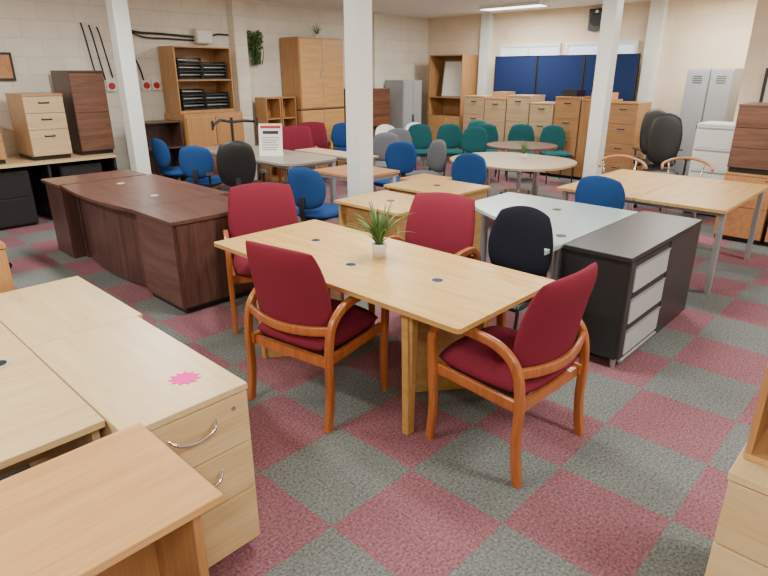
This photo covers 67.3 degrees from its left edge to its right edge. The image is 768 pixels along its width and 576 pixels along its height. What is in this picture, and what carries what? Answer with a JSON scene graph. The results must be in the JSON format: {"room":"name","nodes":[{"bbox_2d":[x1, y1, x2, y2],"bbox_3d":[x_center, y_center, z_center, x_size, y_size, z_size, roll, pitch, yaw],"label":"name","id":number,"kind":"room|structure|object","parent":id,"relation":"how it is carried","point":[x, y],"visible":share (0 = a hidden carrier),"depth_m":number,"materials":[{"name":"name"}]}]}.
{"room":"second-hand shop","nodes":[
{"label":"second-hand shop","id":0,"kind":"room"},
{"bbox_2d":[105,0,150,174],"bbox_3d":[-3.139,-2.318,7.156,0.260,2.830,0.260,18,27,40],"label":"support column","id":1,"kind":"structure","parent":0,"point":[117,10],"depth_m":7.03,"materials":[{"name":"paint"}]},
{"bbox_2d":[0,0,428,171],"bbox_3d":[-3.575,-2.806,8.461,0.150,3.030,13.300,18,27,40],"label":"wall","id":2,"kind":"structure","parent":0,"point":[41,36],"depth_m":8.38,"materials":[{"name":"paint"}]},
{"bbox_2d":[0,52,16,80],"bbox_3d":[-4.744,-2.700,7.035,0.045,0.330,0.400,18,27,40],"label":"picture frame","id":3,"kind":"object","parent":2,"relation":"attached to","point":[7,72],"visible":1,"depth_m":7.11,"materials":[{"name":"black plastic"}]},
{"bbox_2d":[104,81,116,90],"bbox_3d":[-3.813,-2.811,8.029,0.055,0.120,0.152,18,27,40],"label":"socket","id":4,"kind":"object","parent":2,"relation":"attached to","point":[110,85],"visible":0.59,"depth_m":8.01,"materials":[{"name":"white paint"}]},
{"bbox_2d":[140,80,160,90],"bbox_3d":[-3.415,-2.957,8.423,0.055,0.138,0.293,18,27,40],"label":"socket","id":5,"kind":"object","parent":2,"relation":"attached to","point":[146,85],"visible":1,"depth_m":8.40,"materials":[{"name":"white paint"}]},
{"bbox_2d":[80,23,227,79],"bbox_3d":[-3.227,-3.425,8.457,0.073,0.758,2.211,18,27,40],"label":"cables","id":6,"kind":"object","parent":2,"relation":"attached to","point":[132,31],"visible":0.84,"depth_m":8.11,"materials":[{"name":"black plastic"}]},
{"bbox_2d":[191,29,213,43],"bbox_3d":[-2.758,-3.828,8.781,0.130,0.200,0.280,18,27,40],"label":"junction box","id":7,"kind":"object","parent":2,"relation":"attached to","point":[201,36],"visible":1,"depth_m":8.72,"materials":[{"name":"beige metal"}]},
{"bbox_2d":[226,0,257,179],"bbox_3d":[-2.324,-3.194,9.498,0.140,2.830,0.230,18,27,40],"label":"trim","id":8,"kind":"structure","parent":2,"relation":"attached to","point":[238,46],"depth_m":9.29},
{"bbox_2d":[246,30,263,64],"bbox_3d":[-2.074,-3.911,9.416,0.202,0.565,0.354,18,27,40],"label":"hanging plant","id":9,"kind":"object","parent":2,"relation":"hanging from","point":[255,46],"visible":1,"depth_m":9.38,"materials":[{"name":"green plant"}]},
{"bbox_2d":[372,12,382,87],"bbox_3d":[-0.149,-3.996,11.645,0.140,2.830,0.250,18,27,40],"label":"trim","id":10,"kind":"structure","parent":2,"relation":"attached to","point":[377,17],"depth_m":11.32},
{"bbox_2d":[343,0,372,196],"bbox_3d":[-0.235,-1.696,5.492,0.260,2.830,0.260,18,27,40],"label":"support column","id":11,"kind":"structure","parent":0,"point":[357,13],"depth_m":5.38,"materials":[{"name":"paint"}]},
{"bbox_2d":[0,155,767,575],"bbox_3d":[0.704,-0.011,5.170,11.650,0.100,13.000,18,27,40],"label":"floor","id":12,"kind":"structure","parent":0,"point":[641,492],"depth_m":2.86,"materials":[{"name":"carpet"}]},
{"bbox_2d":[0,241,14,292],"bbox_3d":[-2.219,0.216,3.064,0.578,0.950,0.424,18,27,40],"label":"pedestal","id":13,"kind":"object","parent":12,"relation":"on","point":[6,281],"visible":0.16,"depth_m":2.91,"materials":[{"name":"brown wood"}]},
{"bbox_2d":[0,322,105,475],"bbox_3d":[-2.011,0.791,1.833,1.500,0.734,1.721,18,27,40],"label":"desk","id":14,"kind":"object","parent":12,"relation":"on","point":[42,419],"visible":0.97,"depth_m":1.89,"materials":[{"name":"laminate"}]},
{"bbox_2d":[0,153,116,228],"bbox_3d":[-4.639,-1.152,7.007,0.880,0.750,2.520,18,27,40],"label":"desk","id":15,"kind":"object","parent":12,"relation":"on","point":[23,194],"visible":0.42,"depth_m":6.98,"materials":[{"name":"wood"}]},
{"bbox_2d":[0,130,6,163],"bbox_3d":[-4.737,-1.694,6.668,0.636,0.500,0.444,18,27,40],"label":"pedestal","id":16,"kind":"object","parent":15,"relation":"on","point":[3,157],"visible":1,"depth_m":6.64,"materials":[{"name":"brown wood"}]},
{"bbox_2d":[5,92,71,160],"bbox_3d":[-4.242,-1.998,7.112,0.636,0.760,0.444,18,27,40],"label":"pedestal","id":17,"kind":"object","parent":15,"relation":"on","point":[38,119],"visible":1,"depth_m":6.92,"materials":[{"name":"beige wood"}]},
{"bbox_2d":[50,70,114,155],"bbox_3d":[-3.904,-2.283,7.502,0.606,1.020,0.424,18,27,40],"label":"base cabinet","id":18,"kind":"object","parent":15,"relation":"on","point":[84,97],"visible":0.96,"depth_m":7.30,"materials":[{"name":"brown wood"}]},
{"bbox_2d":[0,276,142,350],"bbox_3d":[-1.523,0.426,2.816,0.760,0.730,0.460,18,27,40],"label":"pedestal","id":19,"kind":"object","parent":12,"relation":"on","point":[39,314],"depth_m":2.64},
{"bbox_2d":[0,422,223,575],"bbox_3d":[-1.113,1.016,1.195,0.465,0.760,1.575,18,27,40],"label":"desk","id":20,"kind":"object","parent":12,"relation":"on","point":[122,502],"visible":1,"depth_m":1.43,"materials":[{"name":"laminate"}]},
{"bbox_2d":[30,316,259,567],"bbox_3d":[-0.928,0.629,2.271,0.899,0.730,0.435,18,27,40],"label":"pedestal","id":21,"kind":"object","parent":12,"relation":"on","point":[123,369],"depth_m":2.06,"materials":[{"name":"wood"}]},
{"bbox_2d":[168,371,199,384],"bbox_3d":[-0.708,0.320,2.052,0.112,0.002,0.103,-2,21,-6],"label":"price tag","id":22,"kind":"object","parent":21,"relation":"on","point":[185,377],"visible":1,"depth_m":2.05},
{"bbox_2d":[41,169,253,313],"bbox_3d":[-2.185,-0.544,5.388,2.620,0.745,0.970,18,27,40],"label":"executive desk","id":23,"kind":"object","parent":12,"relation":"on","point":[159,233],"visible":0.88,"depth_m":4.81,"materials":[{"name":"brown wood"}]},
{"bbox_2d":[144,119,187,180],"bbox_3d":[-3.239,-1.840,8.348,0.350,1.100,0.620,18,27,40],"label":"bookcase","id":24,"kind":"object","parent":12,"relation":"on","point":[170,132],"visible":0.2,"depth_m":8.41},
{"bbox_2d":[151,138,186,180],"bbox_3d":[-2.844,-1.605,7.949,0.584,0.939,0.611,18,27,40],"label":"chair","id":25,"kind":"object","parent":12,"relation":"on","point":[161,153],"visible":0.54,"depth_m":7.65,"materials":[{"name":"blue fabric"}]},
{"bbox_2d":[179,146,221,186],"bbox_3d":[-2.266,-1.333,7.220,0.584,0.939,0.611,1,21,3],"label":"chair","id":26,"kind":"object","parent":12,"relation":"on","point":[194,161],"visible":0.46,"depth_m":6.88,"materials":[{"name":"blue fabric"}]},
{"bbox_2d":[164,111,244,188],"bbox_3d":[-2.731,-2.119,8.981,0.635,1.180,0.980,18,27,40],"label":"base cabinet","id":27,"kind":"object","parent":12,"relation":"on","point":[197,130],"visible":0.33,"depth_m":8.59,"materials":[{"name":"brown wood"}]},
{"bbox_2d":[157,45,234,113],"bbox_3d":[-2.798,-3.126,8.672,0.450,0.919,0.920,18,27,40],"label":"bookcase","id":28,"kind":"object","parent":27,"relation":"on","point":[171,85],"visible":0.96,"depth_m":8.65,"materials":[{"name":"brown wood"}]},
{"bbox_2d":[175,58,202,79],"bbox_3d":[-2.917,-3.222,8.477,0.284,0.294,0.380,18,27,40],"label":"trays","id":29,"kind":"object","parent":28,"relation":"in","point":[179,64],"visible":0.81,"depth_m":8.44,"materials":[{"name":"black plastic"}]},
{"bbox_2d":[179,89,205,110],"bbox_3d":[-2.917,-2.820,8.627,0.284,0.294,0.380,16,26,37],"label":"trays","id":30,"kind":"object","parent":28,"relation":"in","point":[190,99],"visible":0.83,"depth_m":8.61,"materials":[{"name":"black plastic"}]},
{"bbox_2d":[200,62,226,78],"bbox_3d":[-2.635,-3.302,8.764,0.380,0.244,0.284,-17,26,-38],"label":"trays","id":31,"kind":"object","parent":28,"relation":"in","point":[204,68],"visible":0.87,"depth_m":8.72,"materials":[{"name":"black plastic"}]},
{"bbox_2d":[203,92,229,108],"bbox_3d":[-2.635,-2.901,8.914,0.380,0.244,0.284,-18,27,-39],"label":"trays","id":32,"kind":"object","parent":28,"relation":"in","point":[213,100],"visible":0.82,"depth_m":8.87,"materials":[{"name":"black plastic"}]},
{"bbox_2d":[206,141,266,191],"bbox_3d":[-1.688,-1.185,6.655,0.680,1.059,0.611,-6,21,-15],"label":"office chair","id":33,"kind":"object","parent":12,"relation":"on","point":[235,160],"visible":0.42,"depth_m":6.32,"materials":[{"name":"fabric"}]},
{"bbox_2d":[223,182,297,333],"bbox_3d":[-0.865,-0.251,4.293,0.604,0.969,0.610,-6,21,-15],"label":"armchair","id":34,"kind":"object","parent":12,"relation":"on","point":[262,206],"visible":0.41,"depth_m":4.33,"materials":[{"name":"fabric"}]},
{"bbox_2d":[255,97,284,180],"bbox_3d":[-1.934,-2.532,9.828,0.300,1.360,0.300,18,27,40],"label":"bookcase","id":35,"kind":"object","parent":12,"relation":"on","point":[268,109],"visible":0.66,"depth_m":9.74,"materials":[{"name":"brown wood"}]},
{"bbox_2d":[204,145,336,208],"bbox_3d":[-1.638,-1.461,7.847,2.300,0.740,0.850,18,27,40],"label":"meeting table","id":36,"kind":"object","parent":12,"relation":"on","point":[290,159],"visible":0.29,"depth_m":7.22,"materials":[{"name":"laminate"}]},
{"bbox_2d":[211,117,257,140],"bbox_3d":[-2.110,-2.190,8.139,0.159,0.420,0.906,13,24,30],"label":"monitor arm","id":37,"kind":"object","parent":36,"relation":"on","point":[231,121],"visible":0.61,"depth_m":8.08,"materials":[{"name":"black metal"}]},
{"bbox_2d":[258,124,283,155],"bbox_3d":[-1.458,-1.906,7.419,0.300,0.392,0.180,-1,21,-1],"label":"sign","id":38,"kind":"object","parent":36,"relation":"on","point":[270,135],"visible":1,"depth_m":7.42,"materials":[{"name":"white paper"}]},
{"bbox_2d":[278,96,296,178],"bbox_3d":[-1.713,-2.614,10.046,0.300,1.360,0.300,18,27,40],"label":"bookcase","id":39,"kind":"object","parent":12,"relation":"on","point":[288,104],"visible":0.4,"depth_m":9.96,"materials":[{"name":"brown wood"}]},
{"bbox_2d":[278,126,318,182],"bbox_3d":[-1.339,-1.993,8.953,0.604,0.969,0.610,-4,21,-11],"label":"armchair","id":40,"kind":"object","parent":12,"relation":"on","point":[294,138],"visible":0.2,"depth_m":9.02,"materials":[{"name":"fabric"}]},
{"bbox_2d":[280,36,344,169],"bbox_3d":[-1.233,-3.227,10.345,0.514,2.300,1.000,18,27,40],"label":"tall cabinet","id":41,"kind":"object","parent":12,"relation":"on","point":[312,67],"visible":0.68,"depth_m":9.94,"materials":[{"name":"brown wood"}]},
{"bbox_2d":[287,167,338,221],"bbox_3d":[-0.648,-0.752,5.666,0.584,0.939,0.611,11,23,27],"label":"chair","id":42,"kind":"object","parent":12,"relation":"on","point":[308,187],"visible":0.62,"depth_m":5.34,"materials":[{"name":"blue fabric"}]},
{"bbox_2d":[297,122,332,178],"bbox_3d":[-1.182,-2.255,9.653,0.604,0.969,0.610,-4,21,-11],"label":"armchair","id":43,"kind":"object","parent":12,"relation":"on","point":[318,130],"visible":0.29,"depth_m":9.73,"materials":[{"name":"fabric"}]},
{"bbox_2d":[244,240,388,432],"bbox_3d":[-0.388,0.169,3.171,0.604,0.969,0.610,14,24,32],"label":"armchair","id":44,"kind":"object","parent":12,"relation":"on","point":[297,309],"visible":0.94,"depth_m":2.93,"materials":[{"name":"fabric"}]},
{"bbox_2d":[295,148,378,191],"bbox_3d":[-0.661,-1.486,7.929,1.300,0.730,0.380,18,27,40],"label":"table","id":45,"kind":"object","parent":12,"relation":"on","point":[340,155],"visible":0.38,"depth_m":7.75,"materials":[{"name":"beige wood"}]},
{"bbox_2d":[331,123,346,165],"bbox_3d":[-0.664,-2.415,10.155,0.470,0.916,0.528,-6,21,-15],"label":"chair","id":46,"kind":"object","parent":12,"relation":"on","point":[338,135],"visible":0.36,"depth_m":10.21,"materials":[{"name":"blue fabric"}]},
{"bbox_2d":[315,165,399,221],"bbox_3d":[-0.311,-0.967,6.540,0.750,0.730,0.650,18,27,40],"label":"desk","id":47,"kind":"object","parent":12,"relation":"on","point":[337,172],"visible":0.29,"depth_m":6.33,"materials":[{"name":"brown wood"}]},
{"bbox_2d":[334,190,414,238],"bbox_3d":[0.057,-0.399,5.018,0.740,0.733,0.620,18,27,40],"label":"oak desk","id":48,"kind":"object","parent":12,"relation":"on","point":[359,204],"visible":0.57,"depth_m":4.86,"materials":[{"name":"brown wood"}]},
{"bbox_2d":[214,220,554,434],"bbox_3d":[-0.098,0.174,3.483,1.950,0.734,0.850,18,27,40],"label":"meeting table","id":49,"kind":"object","parent":12,"relation":"on","point":[453,294],"visible":0.75,"depth_m":3.11,"materials":[{"name":"brown wood"}]},
{"bbox_2d":[345,201,411,258],"bbox_3d":[-0.034,-0.351,3.341,0.436,0.355,0.457,7,22,18],"label":"potted grass plant","id":50,"kind":"object","parent":49,"relation":"on","point":[379,246],"visible":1,"depth_m":3.35,"materials":[{"name":"green plant"}]},
{"bbox_2d":[375,124,393,160],"bbox_3d":[0.076,-2.441,10.280,0.440,0.878,0.466,-6,21,-15],"label":"shell chair","id":51,"kind":"object","parent":12,"relation":"on","point":[382,128],"visible":0.18,"depth_m":10.33,"materials":[{"name":"paint"}]},
{"bbox_2d":[373,132,400,176],"bbox_3d":[-0.011,-1.815,8.548,0.470,0.916,0.528,5,21,13],"label":"chair","id":52,"kind":"object","parent":12,"relation":"on","point":[381,141],"visible":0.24,"depth_m":8.62,"materials":[{"name":"grey fabric"}]},
{"bbox_2d":[373,141,416,188],"bbox_3d":[0.153,-1.312,7.166,0.584,0.939,0.611,9,22,22],"label":"chair","id":53,"kind":"object","parent":12,"relation":"on","point":[400,155],"visible":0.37,"depth_m":7.25,"materials":[{"name":"blue fabric"}]},
{"bbox_2d":[388,128,415,170],"bbox_3d":[0.251,-2.040,9.151,0.470,0.916,0.528,-2,21,-6],"label":"chair","id":54,"kind":"object","parent":12,"relation":"on","point":[403,134],"visible":0.13,"depth_m":9.22,"materials":[{"name":"grey fabric"}]},
{"bbox_2d":[385,80,421,160],"bbox_3d":[0.404,-3.449,11.937,0.530,1.600,0.570,18,27,40],"label":"cabinet","id":55,"kind":"object","parent":12,"relation":"on","point":[405,95],"visible":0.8,"depth_m":11.60,"materials":[{"name":"grey metal"}]},
{"bbox_2d":[408,124,431,169],"bbox_3d":[0.586,-2.340,9.954,0.470,0.916,0.528,3,21,8],"label":"chair","id":56,"kind":"object","parent":12,"relation":"on","point":[421,134],"visible":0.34,"depth_m":10.02,"materials":[{"name":"teal fabric"}]},
{"bbox_2d":[368,192,480,341],"bbox_3d":[0.297,-0.120,3.944,0.604,0.969,0.610,12,23,28],"label":"armchair","id":57,"kind":"object","parent":12,"relation":"on","point":[440,221],"visible":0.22,"depth_m":3.98,"materials":[{"name":"fabric"}]},
{"bbox_2d":[400,173,451,180],"bbox_3d":[0.496,-1.000,6.814,0.450,0.600,0.450,18,27,40],"label":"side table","id":58,"kind":"object","parent":12,"relation":"on","point":[423,174],"visible":0.07,"depth_m":6.73,"materials":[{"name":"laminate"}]},
{"bbox_2d":[405,139,447,176],"bbox_3d":[0.537,-1.502,7.713,0.528,0.916,0.470,-10,23,-25],"label":"chair","id":59,"kind":"object","parent":12,"relation":"on","point":[437,152],"visible":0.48,"depth_m":7.68,"materials":[{"name":"grey fabric"}]},
{"bbox_2d":[384,176,490,254],"bbox_3d":[0.509,-0.647,5.681,0.800,0.733,0.650,18,27,40],"label":"oak desk","id":60,"kind":"object","parent":12,"relation":"on","point":[476,192],"visible":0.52,"depth_m":5.52,"materials":[{"name":"brown wood"}]},
{"bbox_2d":[437,124,464,156],"bbox_3d":[1.149,-2.345,9.968,0.470,0.916,0.528,-1,21,-1],"label":"chair","id":61,"kind":"object","parent":12,"relation":"on","point":[451,134],"visible":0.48,"depth_m":10.04,"materials":[{"name":"teal fabric"}]},
{"bbox_2d":[427,54,477,159],"bbox_3d":[1.411,-3.786,12.153,0.850,2.080,0.520,18,27,40],"label":"storage unit","id":62,"kind":"object","parent":12,"relation":"on","point":[441,110],"visible":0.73,"depth_m":12.11,"materials":[{"name":"brown wood"}]},
{"bbox_2d":[441,61,461,96],"bbox_3d":[1.435,-4.299,11.872,0.540,0.696,0.117,18,27,40],"label":"whiteboard","id":63,"kind":"object","parent":62,"relation":"attached to","point":[451,86],"visible":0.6,"depth_m":11.89,"materials":[{"name":"white paint"}]},
{"bbox_2d":[451,153,486,184],"bbox_3d":[0.801,-0.925,6.130,0.584,0.939,0.611,16,26,36],"label":"chair","id":64,"kind":"object","parent":12,"relation":"on","point":[467,167],"visible":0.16,"depth_m":6.19,"materials":[{"name":"blue fabric"}]},
{"bbox_2d":[458,127,487,154],"bbox_3d":[1.417,-2.137,9.410,0.470,0.916,0.528,9,22,22],"label":"chair","id":65,"kind":"object","parent":12,"relation":"on","point":[474,139],"visible":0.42,"depth_m":9.48,"materials":[{"name":"teal fabric"}]},
{"bbox_2d":[463,95,491,152],"bbox_3d":[1.902,-3.104,11.401,0.464,1.330,0.566,18,27,40],"label":"filing cabinet","id":66,"kind":"object","parent":12,"relation":"on","point":[474,105],"visible":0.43,"depth_m":11.08,"materials":[{"name":"brown wood"}]},
{"bbox_2d":[476,124,499,181],"bbox_3d":[1.752,-2.339,9.950,0.470,0.916,0.528,1,21,3],"label":"chair","id":67,"kind":"object","parent":12,"relation":"on","point":[492,132],"visible":0.24,"depth_m":10.01,"materials":[{"name":"teal fabric"}]},
{"bbox_2d":[484,97,506,151],"bbox_3d":[2.250,-2.975,11.097,0.464,1.300,0.566,18,27,40],"label":"filing cabinet","id":68,"kind":"object","parent":12,"relation":"on","point":[495,108],"visible":0.4,"depth_m":10.77,"materials":[{"name":"brown wood"}]},
{"bbox_2d":[492,91,514,97],"bbox_3d":[2.254,-3.636,10.854,0.300,0.105,0.320,18,27,40],"label":"storage box","id":69,"kind":"object","parent":68,"relation":"on","point":[501,94],"visible":0.93,"depth_m":10.75,"materials":[{"name":"cardboard"}]},
{"bbox_2d":[425,262,597,488],"bbox_3d":[0.634,0.313,2.784,0.604,0.969,0.610,-19,28,-41],"label":"armchair","id":70,"kind":"object","parent":12,"relation":"on","point":[493,363],"visible":0.91,"depth_m":2.57,"materials":[{"name":"fabric"}]},
{"bbox_2d":[450,152,576,197],"bbox_3d":[1.592,-1.256,7.308,1.500,0.726,1.300,18,27,40],"label":"conference table","id":71,"kind":"object","parent":12,"relation":"on","point":[508,161],"visible":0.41,"depth_m":7.04,"materials":[{"name":"beige laminate"}]},
{"bbox_2d":[493,55,537,94],"bbox_3d":[2.514,-3.444,11.296,0.920,2.040,0.240,18,27,40],"label":"screen","id":72,"kind":"object","parent":12,"relation":"on","point":[517,74],"visible":0.34,"depth_m":11.02,"materials":[{"name":"fabric"}]},
{"bbox_2d":[505,124,534,180],"bbox_3d":[2.354,-2.332,9.931,0.470,0.916,0.528,3,21,8],"label":"chair","id":73,"kind":"object","parent":12,"relation":"on","point":[517,132],"visible":0.41,"depth_m":10.00,"materials":[{"name":"teal fabric"}]},
{"bbox_2d":[488,206,552,329],"bbox_3d":[0.747,-0.001,3.633,0.470,0.961,0.528,17,26,37],"label":"chair","id":74,"kind":"object","parent":12,"relation":"on","point":[519,236],"visible":0.44,"depth_m":3.66,"materials":[{"name":"fabric"}]},
{"bbox_2d":[487,141,557,194],"bbox_3d":[2.067,-1.806,8.784,1.040,0.730,1.040,18,27,40],"label":"table","id":75,"kind":"object","parent":12,"relation":"on","point":[501,145],"visible":0.69,"depth_m":8.70,"materials":[{"name":"brown wood"}]},
{"bbox_2d":[504,94,544,172],"bbox_3d":[2.598,-2.887,10.777,0.464,1.360,0.566,18,27,40],"label":"filing cabinet","id":76,"kind":"object","parent":12,"relation":"on","point":[518,106],"visible":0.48,"depth_m":10.45,"materials":[{"name":"brown wood"}]},
{"bbox_2d":[526,101,554,175],"bbox_3d":[2.946,-2.720,10.487,0.464,1.250,0.566,18,27,40],"label":"filing cabinet","id":77,"kind":"object","parent":12,"relation":"on","point":[541,115],"visible":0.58,"depth_m":10.19,"materials":[{"name":"brown wood"}]},
{"bbox_2d":[475,192,637,280],"bbox_3d":[1.055,-0.204,4.492,1.160,0.736,1.460,18,27,40],"label":"desk","id":78,"kind":"object","parent":12,"relation":"on","point":[570,221],"visible":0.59,"depth_m":4.47,"materials":[{"name":"laminate"}]},
{"bbox_2d":[539,125,573,183],"bbox_3d":[2.888,-2.250,9.712,0.470,0.916,0.528,-2,21,-6],"label":"chair","id":79,"kind":"object","parent":12,"relation":"on","point":[553,134],"visible":0.77,"depth_m":9.77,"materials":[{"name":"teal fabric"}]},
{"bbox_2d":[535,54,585,101],"bbox_3d":[3.188,-3.220,10.696,0.920,2.040,0.240,18,27,40],"label":"screen","id":80,"kind":"object","parent":12,"relation":"on","point":[556,74],"visible":0.46,"depth_m":10.46,"materials":[{"name":"fabric"}]},
{"bbox_2d":[548,96,590,178],"bbox_3d":[3.294,-2.656,10.158,0.464,1.360,0.566,18,27,40],"label":"filing cabinet","id":81,"kind":"object","parent":12,"relation":"on","point":[567,113],"visible":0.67,"depth_m":9.87,"materials":[{"name":"brown wood"}]},
{"bbox_2d":[562,90,585,96],"bbox_3d":[3.269,-3.355,9.931,0.260,0.105,0.320,18,27,40],"label":"storage box","id":82,"kind":"object","parent":81,"relation":"on","point":[570,93],"visible":1,"depth_m":9.82,"materials":[{"name":"black plastic"}]},
{"bbox_2d":[574,99,622,179],"bbox_3d":[3.643,-2.526,9.854,0.464,1.330,0.566,18,27,40],"label":"filing cabinet","id":83,"kind":"object","parent":12,"relation":"on","point":[586,103],"visible":0.27,"depth_m":9.74,"materials":[{"name":"brown wood"}]},
{"bbox_2d":[575,176,624,208],"bbox_3d":[1.949,-0.576,5.197,0.584,0.939,0.611,16,26,36],"label":"chair","id":84,"kind":"object","parent":12,"relation":"on","point":[603,191],"visible":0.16,"depth_m":4.83,"materials":[{"name":"blue fabric"}]},
{"bbox_2d":[582,53,640,100],"bbox_3d":[3.863,-2.996,10.097,0.920,2.040,0.240,18,27,40],"label":"screen","id":85,"kind":"object","parent":12,"relation":"on","point":[627,65],"visible":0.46,"depth_m":9.72,"materials":[{"name":"fabric"}]},
{"bbox_2d":[597,154,647,210],"bbox_3d":[2.965,-1.272,7.307,0.576,0.769,0.467,5,21,13],"label":"bentwood chair","id":86,"kind":"object","parent":12,"relation":"on","point":[617,155],"visible":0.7,"depth_m":7.33,"materials":[{"name":"brown wood"}]},
{"bbox_2d":[601,101,651,174],"bbox_3d":[3.991,-2.396,9.550,0.464,1.300,0.566,18,27,40],"label":"filing cabinet","id":87,"kind":"object","parent":12,"relation":"on","point":[625,120],"visible":0.73,"depth_m":9.30,"materials":[{"name":"brown wood"}]},
{"bbox_2d":[562,211,702,367],"bbox_3d":[1.732,-0.039,4.045,0.438,0.740,1.300,18,27,40],"label":"sideboard","id":88,"kind":"object","parent":12,"relation":"on","point":[644,260],"visible":0.98,"depth_m":3.66,"materials":[{"name":"laminate"}]},
{"bbox_2d":[632,108,682,167],"bbox_3d":[4.084,-2.025,8.644,0.680,1.239,0.611,1,21,3],"label":"mesh chair","id":89,"kind":"object","parent":12,"relation":"on","point":[651,114],"visible":0.38,"depth_m":8.70,"materials":[{"name":"fabric"}]},
{"bbox_2d":[633,113,688,211],"bbox_3d":[3.740,-1.705,7.788,0.680,1.239,0.611,9,22,22],"label":"mesh chair","id":90,"kind":"object","parent":12,"relation":"on","point":[664,138],"visible":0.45,"depth_m":7.86,"materials":[{"name":"fabric"}]},
{"bbox_2d":[557,169,767,293],"bbox_3d":[2.682,-0.631,5.643,1.450,0.730,1.520,18,27,40],"label":"desk","id":91,"kind":"object","parent":12,"relation":"on","point":[716,197],"visible":0.82,"depth_m":5.27,"materials":[{"name":"brown wood"}]},
{"bbox_2d":[661,157,713,218],"bbox_3d":[3.683,-1.203,7.124,0.576,0.769,0.467,9,22,22],"label":"bentwood chair","id":92,"kind":"object","parent":12,"relation":"on","point":[668,161],"visible":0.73,"depth_m":7.13,"materials":[{"name":"brown wood"}]},
{"bbox_2d":[671,68,743,175],"bbox_3d":[4.895,-2.392,8.824,0.630,1.800,0.495,18,27,40],"label":"lockers","id":93,"kind":"object","parent":12,"relation":"on","point":[709,94],"visible":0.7,"depth_m":8.51,"materials":[{"name":"metal"}]},
{"bbox_2d":[683,121,735,216],"bbox_3d":[4.269,-1.543,7.483,0.444,1.150,0.514,18,27,40],"label":"filing cabinet","id":94,"kind":"object","parent":12,"relation":"on","point":[713,139],"visible":0.56,"depth_m":7.22,"materials":[{"name":"metal"}]},
{"bbox_2d":[704,442,767,575],"bbox_3d":[1.304,0.826,1.745,0.464,0.730,0.638,18,27,40],"label":"pedestal","id":95,"kind":"object","parent":12,"relation":"on","point":[740,542],"visible":0.96,"depth_m":1.59,"materials":[{"name":"laminate"}]},
{"bbox_2d":[743,363,767,466],"bbox_3d":[1.332,0.323,1.604,0.420,0.309,0.490,18,27,40],"label":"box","id":96,"kind":"object","parent":95,"relation":"on","point":[756,450],"visible":1,"depth_m":1.60,"materials":[{"name":"laminate"}]},
{"bbox_2d":[713,171,767,244],"bbox_3d":[4.063,-0.929,6.426,0.464,0.740,0.606,18,27,40],"label":"pedestal","id":97,"kind":"object","parent":12,"relation":"on","point":[738,222],"visible":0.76,"depth_m":6.21,"materials":[{"name":"brown wood"}]},
{"bbox_2d":[727,102,767,174],"bbox_3d":[4.063,-1.605,6.173,0.464,0.700,0.586,18,27,40],"label":"pedestal","id":98,"kind":"object","parent":97,"relation":"on","point":[749,146],"visible":1,"depth_m":6.02,"materials":[{"name":"brown wood"}]},
{"bbox_3d":[-0.371,-2.761,11.339,0.614,0.730,0.804,18,27,40],"label":"chest","id":99,"kind":"object","parent":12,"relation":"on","visible":0},
{"bbox_2d":[343,88,389,128],"bbox_3d":[-0.371,-3.445,11.082,0.614,0.730,0.804,18,27,40],"label":"chest","id":100,"kind":"object","parent":99,"relation":"on","point":[381,96],"visible":0.42,"depth_m":10.97,"materials":[{"name":"brown wood"}]},
{"bbox_2d":[250,0,650,17],"bbox_3d":[0.704,-2.756,4.144,11.650,0.100,13.000,18,27,40],"label":"ceiling","id":101,"kind":"structure","parent":0,"point":[413,8],"depth_m":9.97,"materials":[{"name":"paint"}]},
{"bbox_2d":[478,1,549,10],"bbox_3d":[2.191,-4.796,9.822,1.200,0.056,0.320,18,27,40],"label":"ceiling light","id":102,"kind":"object","parent":101,"relation":"attached to","point":[534,3],"depth_m":9.70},
{"bbox_2d":[425,0,757,168],"bbox_3d":[5.230,-3.054,9.124,11.650,3.030,0.150,18,27,40],"label":"wall","id":103,"kind":"structure","parent":0,"point":[698,34],"depth_m":9.52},
{"bbox_2d":[477,13,493,94],"bbox_3d":[2.029,-4.047,11.782,0.200,2.830,0.140,18,27,40],"label":"trim","id":104,"kind":"structure","parent":103,"relation":"attached to","point":[487,19],"depth_m":11.49,"materials":[{"name":"paint"}]},
{"bbox_2d":[499,43,561,55],"bbox_3d":[2.749,-4.481,10.956,1.300,0.280,0.050,18,27,40],"label":"window","id":105,"kind":"structure","parent":103,"relation":"in","point":[544,48],"depth_m":10.92,"materials":[{"name":"white"}]},
{"bbox_2d":[587,8,601,30],"bbox_3d":[3.672,-4.619,9.927,0.280,0.340,0.108,18,27,40],"label":"wall speaker","id":106,"kind":"object","parent":103,"relation":"attached to","point":[594,22],"visible":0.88,"depth_m":9.91,"materials":[{"name":"black plastic"}]},
{"bbox_2d":[564,40,639,54],"bbox_3d":[3.765,-4.143,10.054,1.300,0.280,0.050,18,27,40],"label":"window","id":107,"kind":"structure","parent":103,"relation":"in","point":[628,46],"depth_m":10.13,"materials":[{"name":"white"}]},
{"bbox_2d":[637,0,668,168],"bbox_3d":[4.398,-3.260,9.677,0.230,2.830,0.140,18,27,40],"label":"support column","id":108,"kind":"structure","parent":103,"relation":"attached to","point":[658,9],"depth_m":9.39,"materials":[{"name":"paint"}]},
{"bbox_2d":[582,0,623,177],"bbox_3d":[2.795,-2.417,7.421,0.260,2.830,0.260,18,27,40],"label":"support column","id":109,"kind":"structure","parent":0,"point":[612,10],"depth_m":7.29,"materials":[{"name":"paint"}]},
{"bbox_2d":[733,0,767,121],"bbox_3d":[6.953,-2.010,6.334,5.050,2.830,1.800,18,27,40],"label":"wall","id":110,"kind":"structure","parent":0,"point":[756,63],"depth_m":7.11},
{"bbox_2d":[759,68,767,101],"bbox_3d":[4.867,-2.408,6.940,0.550,0.450,0.045,18,27,40],"label":"notice board","id":111,"kind":"object","parent":110,"relation":"attached to","point":[764,92],"visible":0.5,"depth_m":7.09,"materials":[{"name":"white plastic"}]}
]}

